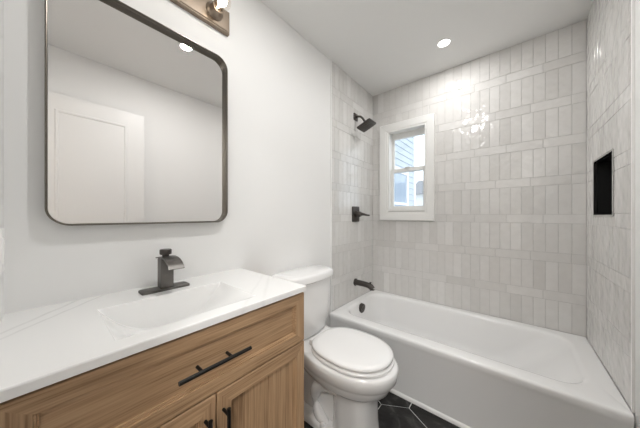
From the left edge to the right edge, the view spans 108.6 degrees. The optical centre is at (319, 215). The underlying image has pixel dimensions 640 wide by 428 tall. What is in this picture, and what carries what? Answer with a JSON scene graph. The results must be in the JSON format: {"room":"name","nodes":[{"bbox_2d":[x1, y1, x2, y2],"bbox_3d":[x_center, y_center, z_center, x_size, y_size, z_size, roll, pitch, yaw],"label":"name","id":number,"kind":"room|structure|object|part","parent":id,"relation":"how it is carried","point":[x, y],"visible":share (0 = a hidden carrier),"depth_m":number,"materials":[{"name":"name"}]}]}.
{"room":"bathroom","nodes":[
{"label":"bathroom","id":0,"kind":"room"},
{"bbox_2d":[0,0,3,321],"bbox_3d":[-0.377,-0.004,0.145,1.530,2.550,0.110,0,0,40],"label":"wall","id":1,"kind":"structure","parent":0,"point":[1,1],"depth_m":0.64,"materials":[{"name":"white paint"}]},
{"bbox_2d":[0,228,4,273],"bbox_3d":[-0.834,0.092,0.603,0.072,0.115,0.009,0,0,40],"label":"wall outlet","id":2,"kind":"object","parent":1,"relation":"attached to","point":[2,230],"visible":1,"depth_m":0.59,"materials":[{"name":"white plastic"}]},
{"bbox_2d":[2,237,4,263],"bbox_3d":[-0.832,0.092,0.605,0.034,0.067,0.003,0,0,40],"label":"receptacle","id":3,"kind":"object","parent":2,"relation":"attached to","point":[3,238],"depth_m":0.60,"materials":[{"name":"white plastic"}]},
{"bbox_2d":[4,0,372,326],"bbox_3d":[-0.212,-0.004,1.613,0.107,2.550,2.578,0,0,40],"label":"wall","id":4,"kind":"structure","parent":0,"point":[278,218],"depth_m":1.27,"materials":[{"name":"white paint"}]},
{"bbox_2d":[45,0,227,225],"bbox_3d":[-0.675,-0.379,0.954,0.036,0.826,0.599,0,0,40],"label":"wall mirror","id":5,"kind":"object","parent":4,"relation":"attached to","point":[138,108],"visible":1,"depth_m":0.88,"materials":[{"name":"clear mirror"}]},
{"bbox_2d":[170,0,228,36],"bbox_3d":[-0.630,-0.996,0.924,0.145,0.115,0.624,0,0,40],"label":"vanity light","id":6,"kind":"object","parent":4,"relation":"attached to","point":[213,13],"visible":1,"depth_m":1.10,"materials":[{"name":"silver metal"}]},
{"bbox_2d":[331,60,331,311],"bbox_3d":[0.092,-0.242,1.901,0.008,2.073,0.009,0,0,40],"label":"trim","id":7,"kind":"structure","parent":4,"relation":"attached to","point":[331,60],"depth_m":1.90,"materials":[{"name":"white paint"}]},
{"bbox_2d":[352,206,369,221],"bbox_3d":[0.387,-0.012,2.173,0.102,0.146,0.162,0,0,40],"label":"shower valve","id":8,"kind":"object","parent":4,"relation":"attached to","point":[356,213],"visible":1,"depth_m":2.16,"materials":[{"name":"brown metal"}]},
{"bbox_3d":[0.340,-0.012,2.188,0.011,0.146,0.124,0,0,40],"label":"wall plate","id":9,"kind":"part","parent":8,"relation":"part of","materials":[{"name":"grey metal"}]},
{"bbox_2d":[353,278,374,290],"bbox_3d":[0.414,0.640,2.127,0.201,0.080,0.068,0,0,40],"label":"tub spout","id":10,"kind":"object","parent":4,"relation":"attached to","point":[369,285],"visible":1,"depth_m":2.11,"materials":[{"name":"brown metal"}]},
{"bbox_2d":[353,113,375,131],"bbox_3d":[0.408,-0.880,2.131,0.188,0.173,0.144,0,0,40],"label":"shower fixture","id":11,"kind":"object","parent":4,"relation":"attached to","point":[367,124],"visible":1,"depth_m":2.12,"materials":[{"name":"black metal"}]},
{"bbox_2d":[304,392,459,427],"bbox_3d":[0.421,1.231,1.087,1.754,0.080,2.578,0,0,40],"label":"floor","id":12,"kind":"structure","parent":0,"point":[394,411],"depth_m":1.36,"materials":[{"name":"grey tile"}]},
{"bbox_2d":[0,292,303,427],"bbox_3d":[-0.478,0.753,0.812,0.520,0.877,0.759,0,0,40],"label":"vanity cabinet","id":13,"kind":"object","parent":12,"relation":"on","point":[246,370],"visible":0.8,"depth_m":0.64,"materials":[{"name":"brown wood"}]},
{"bbox_2d":[0,268,305,402],"bbox_3d":[-0.493,0.348,0.817,0.492,0.114,0.774,0,0,40],"label":"countertop","id":14,"kind":"structure","parent":13,"relation":"on","point":[40,347],"depth_m":0.64,"materials":[{"name":"white stone"}]},
{"bbox_2d":[138,248,189,295],"bbox_3d":[-0.586,0.213,0.890,0.153,0.157,0.162,0,0,40],"label":"waterfall faucet","id":15,"kind":"object","parent":14,"relation":"on","point":[167,264],"visible":1,"depth_m":0.89,"materials":[{"name":"grey metal"}]},
{"bbox_3d":[-0.614,0.287,0.913,0.060,0.008,0.162,0,0,40],"label":"plate","id":16,"kind":"part","parent":15,"relation":"part of","materials":[{"name":"grey metal"}]},
{"bbox_3d":[-0.613,0.151,0.913,0.041,0.033,0.041,0,0,40],"label":"knob","id":17,"kind":"part","parent":15,"relation":"part of","materials":[{"name":"grey metal"}]},
{"bbox_3d":[-0.584,0.180,0.893,0.153,0.038,0.052,0,0,40],"label":"spout","id":18,"kind":"part","parent":15,"relation":"part of","materials":[{"name":"grey metal"}]},
{"bbox_3d":[-0.434,0.809,0.534,0.019,0.569,0.382,0,0,40],"label":"door","id":19,"kind":"part","parent":13,"relation":"part of","materials":[{"name":"brown wood"}]},
{"bbox_3d":[-0.310,0.652,0.639,0.040,0.178,0.011,0,0,40],"label":"handle","id":20,"kind":"part","parent":13,"relation":"part of","materials":[{"name":"black metal"}]},
{"bbox_3d":[-0.295,0.418,0.658,0.040,0.011,0.205,0,0,40],"label":"handle","id":21,"kind":"part","parent":13,"relation":"part of","materials":[{"name":"black metal"}]},
{"bbox_3d":[-0.276,0.652,0.680,0.040,0.178,0.011,0,0,40],"label":"handle","id":22,"kind":"part","parent":13,"relation":"part of","materials":[{"name":"black metal"}]},
{"bbox_3d":[-0.192,0.809,0.826,0.019,0.569,0.370,0,0,40],"label":"door","id":23,"kind":"part","parent":13,"relation":"part of","materials":[{"name":"brown wood"}]},
{"bbox_2d":[272,265,397,427],"bbox_3d":[0.092,0.776,1.335,0.708,0.832,0.408,0,0,40],"label":"toilet","id":24,"kind":"object","parent":12,"relation":"on","point":[347,371],"visible":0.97,"depth_m":1.23,"materials":[{"name":"white ceramic"}]},
{"bbox_3d":[-0.093,0.385,1.488,0.226,0.049,0.406,0,0,40],"label":"tank lid","id":25,"kind":"part","parent":24,"relation":"part of","materials":[{"name":"white ceramic"}]},
{"bbox_3d":[-0.094,0.586,1.488,0.205,0.354,0.384,0,0,40],"label":"tank","id":26,"kind":"part","parent":24,"relation":"part of","materials":[{"name":"white ceramic"}]},
{"bbox_3d":[0.132,0.978,1.314,0.618,0.426,0.388,0,0,40],"label":"bowl","id":27,"kind":"part","parent":24,"relation":"part of","materials":[{"name":"white ceramic"}]},
{"bbox_3d":[0.177,0.754,1.276,0.453,0.018,0.362,0,0,40],"label":"seat","id":28,"kind":"part","parent":24,"relation":"part of","materials":[{"name":"white plastic"}]},
{"bbox_3d":[0.176,0.727,1.277,0.448,0.026,0.358,0,0,40],"label":"seat lid","id":29,"kind":"part","parent":24,"relation":"part of","materials":[{"name":"white plastic"}]},
{"bbox_2d":[330,290,634,427],"bbox_3d":[0.906,0.993,1.690,1.517,0.397,0.770,0,0,40],"label":"bathtub","id":30,"kind":"object","parent":12,"relation":"on","point":[477,370],"visible":0.83,"depth_m":1.38,"materials":[{"name":"white ceramic"}]},
{"bbox_3d":[0.387,0.858,2.129,0.039,0.086,0.084,0,0,40],"label":"overflow plate","id":31,"kind":"part","parent":30,"relation":"part of","materials":[{"name":"brown metal"}]},
{"bbox_2d":[390,389,470,427],"bbox_3d":[0.670,1.177,1.405,1.530,0.029,0.026,0,0,40],"label":"trim","id":32,"kind":"structure","parent":30,"relation":"attached to","point":[431,410],"depth_m":1.39,"materials":[{"name":"white paint"}]},
{"bbox_2d":[260,0,593,95],"bbox_3d":[0.421,-1.329,1.087,1.754,0.100,2.578,0,0,40],"label":"ceiling","id":33,"kind":"structure","parent":0,"point":[383,46],"depth_m":1.57,"materials":[{"name":"white paint"}]},
{"bbox_2d":[436,38,451,47],"bbox_3d":[0.919,-1.277,1.707,0.104,0.005,0.104,0,0,40],"label":"recessed light","id":34,"kind":"object","parent":33,"relation":"in","point":[444,42],"visible":1,"depth_m":1.70,"materials":[{"name":"white paint"}]},
{"bbox_2d":[373,20,587,339],"bbox_3d":[1.194,-0.004,2.035,1.530,2.550,0.131,0,0,40],"label":"wall","id":35,"kind":"structure","parent":0,"point":[506,239],"depth_m":1.78,"materials":[{"name":"grey tile"}]},
{"bbox_2d":[380,113,434,220],"bbox_3d":[0.868,-0.437,2.287,0.524,0.973,0.141,0,0,40],"label":"window","id":36,"kind":"structure","parent":35,"relation":"in","point":[425,124],"depth_m":2.26,"materials":[{"name":"white plastic"}]},
{"bbox_3d":[0.879,-0.266,2.290,0.344,0.417,0.028,0,0,40],"label":"sash","id":37,"kind":"part","parent":36,"relation":"part of","materials":[{"name":"white plastic"}]},
{"bbox_3d":[0.900,-0.641,2.316,0.344,0.408,0.028,0,0,40],"label":"sash","id":38,"kind":"part","parent":36,"relation":"part of","materials":[{"name":"white plastic"}]},
{"bbox_2d":[586,0,639,427],"bbox_3d":[1.045,-0.004,0.568,0.131,2.550,2.578,0,0,40],"label":"wall","id":39,"kind":"structure","parent":0,"point":[608,22],"depth_m":1.13,"materials":[{"name":"white tile"}]},
{"bbox_2d":[593,148,614,216],"bbox_3d":[1.542,-0.156,1.196,0.098,0.329,0.343,0,0,40],"label":"shower niche","id":40,"kind":"object","parent":39,"relation":"attached to","point":[603,166],"visible":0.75,"depth_m":1.32,"materials":[{"name":"black tile"}]},
{"bbox_2d":[631,0,634,412],"bbox_3d":[1.265,-0.242,0.930,0.008,2.073,0.009,0,0,40],"label":"trim","id":41,"kind":"structure","parent":39,"relation":"attached to","point":[632,1],"depth_m":0.93,"materials":[{"name":"white paint"}]},
{"label":"outside","id":42,"kind":"structure","parent":0,"visible":0},
{"bbox_3d":[9.502,2.211,13.232,24.000,0.100,27.500,0,0,40],"label":"ground","id":43,"kind":"structure","parent":42,"visible":0},
{"bbox_2d":[394,136,415,205],"bbox_3d":[0.246,-1.364,5.731,3.050,7.050,3.630,0,0,40],"label":"neighbor house","id":44,"kind":"structure","parent":43,"relation":"on","point":[405,149],"depth_m":5.58,"materials":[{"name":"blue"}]},
{"bbox_3d":[1.831,-0.239,5.304,0.023,1.460,0.820,0,0,40],"label":"pane","id":45,"kind":"part","parent":44,"relation":"part of","materials":[{"name":"clear glass"}]},
{"bbox_2d":[416,181,422,205],"bbox_3d":[9.088,0.011,11.951,7.600,4.300,4.600,0,0,40],"label":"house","id":46,"kind":"structure","parent":43,"relation":"on","point":[419,185],"depth_m":12.50,"materials":[{"name":"white"}]}
]}

